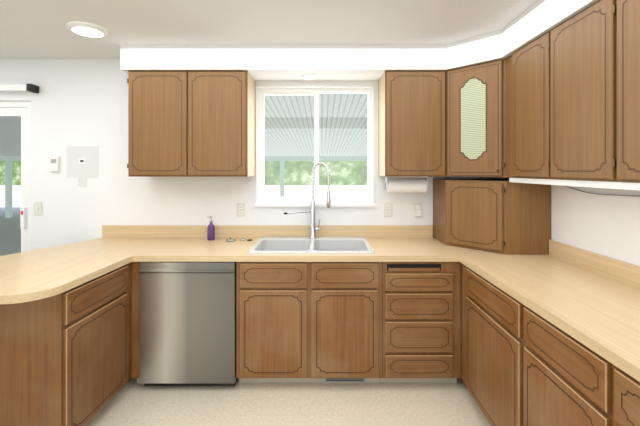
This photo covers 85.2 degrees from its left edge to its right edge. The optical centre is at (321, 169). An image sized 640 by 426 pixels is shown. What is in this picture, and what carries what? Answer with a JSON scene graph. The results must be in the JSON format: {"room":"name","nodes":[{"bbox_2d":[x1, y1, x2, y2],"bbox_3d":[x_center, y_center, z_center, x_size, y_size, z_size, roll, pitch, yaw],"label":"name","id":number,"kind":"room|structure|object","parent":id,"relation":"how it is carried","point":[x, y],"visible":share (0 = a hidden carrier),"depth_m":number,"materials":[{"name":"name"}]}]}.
{"room":"kitchen","nodes":[
{"label":"kitchen","id":0,"kind":"room"},
{"bbox_2d":[0,59,503,249],"bbox_3d":[-1.102,0.270,3.025,5.596,2.420,0.150,0,0,0],"label":"wall","id":1,"kind":"structure","parent":0,"point":[79,102],"depth_m":2.95,"materials":[{"name":"white paint"}]},
{"bbox_2d":[0,101,30,255],"bbox_3d":[-3.010,0.445,3.022,1.080,2.070,0.116,0,0,0],"label":"door frame","id":2,"kind":"structure","parent":1,"relation":"attached to","point":[22,109],"depth_m":3.00,"materials":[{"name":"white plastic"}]},
{"bbox_2d":[0,84,38,92],"bbox_3d":[-3.047,-0.680,2.904,1.305,0.060,0.087,0,0,0],"label":"rail","id":3,"kind":"object","parent":1,"relation":"attached to","point":[32,88],"visible":1,"depth_m":2.87,"materials":[{"name":"white plastic"}]},
{"bbox_2d":[34,202,41,214],"bbox_3d":[-2.405,0.325,2.942,0.070,0.115,0.014,0,0,0],"label":"light switch","id":4,"kind":"object","parent":1,"relation":"attached to","point":[37,208],"visible":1,"depth_m":2.94,"materials":[{"name":"white plastic"}]},
{"bbox_2d":[50,156,59,171],"bbox_3d":[-2.258,-0.050,2.938,0.078,0.140,0.022,0,0,0],"label":"thermostat","id":5,"kind":"object","parent":1,"relation":"attached to","point":[54,163],"visible":1,"depth_m":2.93,"materials":[{"name":"white plastic"}]},
{"bbox_2d":[66,146,97,186],"bbox_3d":[-2.030,-0.029,2.947,0.270,0.345,0.004,0,0,0],"label":"mount","id":6,"kind":"object","parent":1,"relation":"attached to","point":[82,164],"visible":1,"depth_m":2.95,"materials":[{"name":"white plastic"}]},
{"bbox_2d":[127,70,254,176],"bbox_3d":[-1.016,-0.351,2.783,0.907,0.803,0.329,0,0,0],"label":"upper cabinet","id":7,"kind":"object","parent":1,"relation":"attached to","point":[191,123],"visible":1,"depth_m":2.62,"materials":[{"name":"brown wood"}]},
{"bbox_2d":[237,203,244,216],"bbox_3d":[-0.686,0.340,2.945,0.072,0.115,0.008,0,0,0],"label":"electrical outlet","id":8,"kind":"object","parent":1,"relation":"attached to","point":[240,209],"visible":1,"depth_m":2.94,"materials":[{"name":"white plastic"}]},
{"bbox_2d":[254,86,375,206],"bbox_3d":[-0.060,-0.202,3.010,1.020,1.017,0.180,0,0,0],"label":"window unit","id":9,"kind":"structure","parent":1,"relation":"in","point":[262,200],"depth_m":2.98,"materials":[{"name":"white plastic"}]},
{"bbox_2d":[384,203,391,216],"bbox_3d":[0.560,0.340,2.945,0.072,0.115,0.008,0,0,0],"label":"electrical outlet","id":10,"kind":"object","parent":1,"relation":"attached to","point":[387,209],"visible":1,"depth_m":2.94,"materials":[{"name":"white plastic"}]},
{"bbox_2d":[378,71,444,176],"bbox_3d":[0.707,-0.351,2.783,0.459,0.802,0.327,0,0,0],"label":"upper cabinet","id":11,"kind":"object","parent":1,"relation":"attached to","point":[411,123],"visible":1,"depth_m":2.62,"materials":[{"name":"brown wood"}]},
{"bbox_2d":[384,177,427,192],"bbox_3d":[0.679,0.117,2.820,0.348,0.133,0.112,0,0,0],"label":"paper towel holder","id":12,"kind":"object","parent":11,"relation":"attached to","point":[406,185],"visible":0.98,"depth_m":2.77,"materials":[{"name":"white paper"}]},
{"bbox_2d":[414,203,421,216],"bbox_3d":[0.812,0.340,2.932,0.072,0.115,0.035,0,0,0],"label":"outlet","id":13,"kind":"object","parent":1,"relation":"attached to","point":[417,209],"visible":1,"depth_m":2.94,"materials":[{"name":"white plastic"}]},
{"bbox_2d":[445,58,505,176],"bbox_3d":[1.241,-0.351,2.640,0.604,0.802,0.613,0,0,0],"label":"upper cabinet","id":14,"kind":"object","parent":1,"relation":"attached to","point":[475,120],"visible":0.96,"depth_m":2.46,"materials":[{"name":"brown wood"}]},
{"bbox_2d":[0,0,538,58],"bbox_3d":[-1.102,-0.990,0.375,5.596,0.100,5.450,0,0,0],"label":"ceiling","id":15,"kind":"structure","parent":0,"point":[34,29],"depth_m":2.22,"materials":[{"name":"white paint"}]},
{"bbox_2d":[67,22,107,37],"bbox_3d":[-1.560,-0.928,2.320,0.230,0.022,0.230,0,0,0],"label":"recessed light","id":16,"kind":"object","parent":15,"relation":"in","point":[87,29],"visible":0.98,"depth_m":2.29,"materials":[{"name":"white plastic"}]},
{"bbox_2d":[85,378,490,425],"bbox_3d":[-1.102,1.520,0.375,5.596,0.080,5.450,0,0,0],"label":"floor","id":17,"kind":"structure","parent":0,"point":[132,402],"depth_m":2.19,"materials":[{"name":"tile"}]},
{"bbox_2d":[0,262,130,425],"bbox_3d":[-1.843,1.045,2.348,1.153,0.870,1.199,0,0,0],"label":"base cabinet","id":18,"kind":"object","parent":17,"relation":"on","point":[65,358],"visible":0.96,"depth_m":1.76,"materials":[{"name":"brown wood"}]},
{"bbox_2d":[0,253,131,303],"bbox_3d":[-1.695,0.590,1.943,0.870,0.039,0.733,0,0,0],"label":"countertop","id":19,"kind":"structure","parent":18,"relation":"on","point":[24,277],"depth_m":1.96,"materials":[{"name":"laminate"}]},
{"bbox_2d":[139,262,237,385],"bbox_3d":[-0.899,1.047,2.611,0.636,0.866,0.598,0,0,0],"label":"dishwasher","id":20,"kind":"object","parent":17,"relation":"on","point":[187,323],"visible":0.85,"depth_m":2.32,"materials":[{"name":"silver metal"}]},
{"bbox_2d":[367,262,460,382],"bbox_3d":[0.660,1.045,2.633,0.547,0.870,0.628,0,0,0],"label":"base cabinet","id":21,"kind":"object","parent":17,"relation":"on","point":[414,308],"depth_m":2.32,"materials":[{"name":"brown wood"}]},
{"bbox_2d":[20,225,455,261],"bbox_3d":[-0.293,0.538,2.628,3.673,0.141,0.637,0,0,0],"label":"countertop","id":22,"kind":"structure","parent":21,"relation":"on","point":[146,243],"depth_m":2.70,"materials":[{"name":"laminate"}]},
{"bbox_2d":[207,216,214,239],"bbox_3d":[-0.906,0.474,2.840,0.062,0.190,0.060,0,0,0],"label":"soap bottle","id":23,"kind":"object","parent":22,"relation":"on","point":[211,231],"visible":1,"depth_m":2.82,"materials":[{"name":"purple plastic"}]},
{"bbox_2d":[284,162,330,237],"bbox_3d":[-0.116,0.246,2.807,0.371,0.620,0.169,0,0,0],"label":"faucet","id":24,"kind":"object","parent":22,"relation":"on","point":[313,228],"visible":1,"depth_m":2.84,"materials":[{"name":"silver metal"}]},
{"bbox_2d":[247,237,374,253],"bbox_3d":[-0.075,0.649,2.639,0.882,0.185,0.541,0,0,0],"label":"sink","id":25,"kind":"object","parent":22,"relation":"in","point":[308,245],"visible":0.56,"depth_m":2.81,"materials":[{"name":"white ceramic"}]},
{"bbox_2d":[433,179,550,253],"bbox_3d":[1.241,0.322,2.640,0.604,0.494,0.614,0,0,0],"label":"cabinet","id":26,"kind":"object","parent":22,"relation":"on","point":[503,216],"visible":1,"depth_m":2.39,"materials":[{"name":"brown wood"}]},
{"bbox_2d":[456,240,639,381],"bbox_3d":[1.228,0.538,1.379,0.631,0.141,1.860,0,0,0],"label":"countertop","id":27,"kind":"structure","parent":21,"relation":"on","point":[589,299],"depth_m":1.65,"materials":[{"name":"laminate"}]},
{"bbox_2d":[461,263,516,425],"bbox_3d":[1.229,1.045,1.970,0.628,0.870,0.736,0,0,0],"label":"base cabinet","id":28,"kind":"object","parent":17,"relation":"on","point":[488,313],"depth_m":1.90,"materials":[{"name":"brown wood"}]},
{"bbox_2d":[517,301,600,425],"bbox_3d":[1.229,1.045,1.356,0.628,0.870,0.493,0,0,0],"label":"base cabinet","id":29,"kind":"object","parent":17,"relation":"on","point":[522,364],"depth_m":1.38,"materials":[{"name":"brown wood"}]},
{"bbox_2d":[601,357,639,425],"bbox_3d":[1.229,1.045,0.825,0.628,0.870,0.569,0,0,0],"label":"base cabinet","id":30,"kind":"object","parent":17,"relation":"on","point":[620,392],"depth_m":1.08,"materials":[{"name":"brown wood"}]},
{"bbox_2d":[120,0,600,80],"bbox_3d":[0.018,-0.847,1.950,3.056,0.187,2.000,0,0,0],"label":"soffit","id":31,"kind":"structure","parent":0,"point":[344,62],"depth_m":2.60,"materials":[{"name":"white paint"}]},
{"bbox_2d":[302,74,317,78],"bbox_3d":[-0.096,-0.748,2.784,0.124,0.010,0.124,0,0,0],"label":"recessed light","id":32,"kind":"object","parent":31,"relation":"in","point":[309,76],"visible":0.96,"depth_m":2.77,"materials":[{"name":"white plastic"}]},
{"bbox_2d":[504,177,639,265],"bbox_3d":[1.621,0.270,0.300,0.150,2.420,5.300,0,0,0],"label":"wall","id":33,"kind":"structure","parent":0,"point":[607,226],"depth_m":1.95,"materials":[{"name":"white paint"}]},
{"bbox_2d":[506,0,639,182],"bbox_3d":[1.379,-0.351,1.669,0.328,0.802,1.339,0,0,0],"label":"upper cabinet","id":34,"kind":"object","parent":33,"relation":"attached to","point":[573,98],"visible":1,"depth_m":1.64,"materials":[{"name":"brown wood"}]},
{"bbox_2d":[509,178,639,190],"bbox_3d":[1.302,0.066,1.640,0.128,0.029,1.320,0,0,0],"label":"under-cabinet light","id":35,"kind":"object","parent":34,"relation":"attached to","point":[613,185],"visible":0.89,"depth_m":1.65,"materials":[{"name":"white plastic"}]},
{"bbox_2d":[566,186,639,198],"bbox_3d":[1.535,0.102,1.650,0.008,0.080,1.302,0,0,0],"label":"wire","id":36,"kind":"object","parent":33,"relation":"attached to","point":[624,196],"visible":0.88,"depth_m":1.84,"materials":[{"name":"grey plastic"}]},
{"label":"outside","id":37,"kind":"structure","parent":0,"visible":0},
{"bbox_2d":[0,207,20,255],"bbox_3d":[-2.500,1.550,21.555,45.000,0.100,36.890,0,0,0],"label":"ground","id":38,"kind":"structure","parent":37,"point":[15,235],"depth_m":8.22,"materials":[{"name":"grey concrete"}]},
{"bbox_2d":[0,185,367,206],"bbox_3d":[-2.000,1.060,14.030,40.000,0.880,0.060,0,0,0],"label":"fence","id":39,"kind":"object","parent":38,"relation":"on","point":[269,193],"depth_m":14.00,"materials":[{"name":"white plastic"}]},
{"bbox_2d":[0,93,367,217],"bbox_3d":[-2.000,0.215,7.105,20.000,2.570,7.990,0,0,0],"label":"roof","id":40,"kind":"structure","parent":38,"relation":"on","point":[352,153],"depth_m":6.63,"materials":[{"name":"grey metal"}]},
{"bbox_2d":[0,161,367,184],"bbox_3d":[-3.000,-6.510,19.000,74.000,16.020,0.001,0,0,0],"label":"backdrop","id":41,"kind":"structure","parent":37,"point":[333,177],"depth_m":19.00,"materials":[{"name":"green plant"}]}
]}

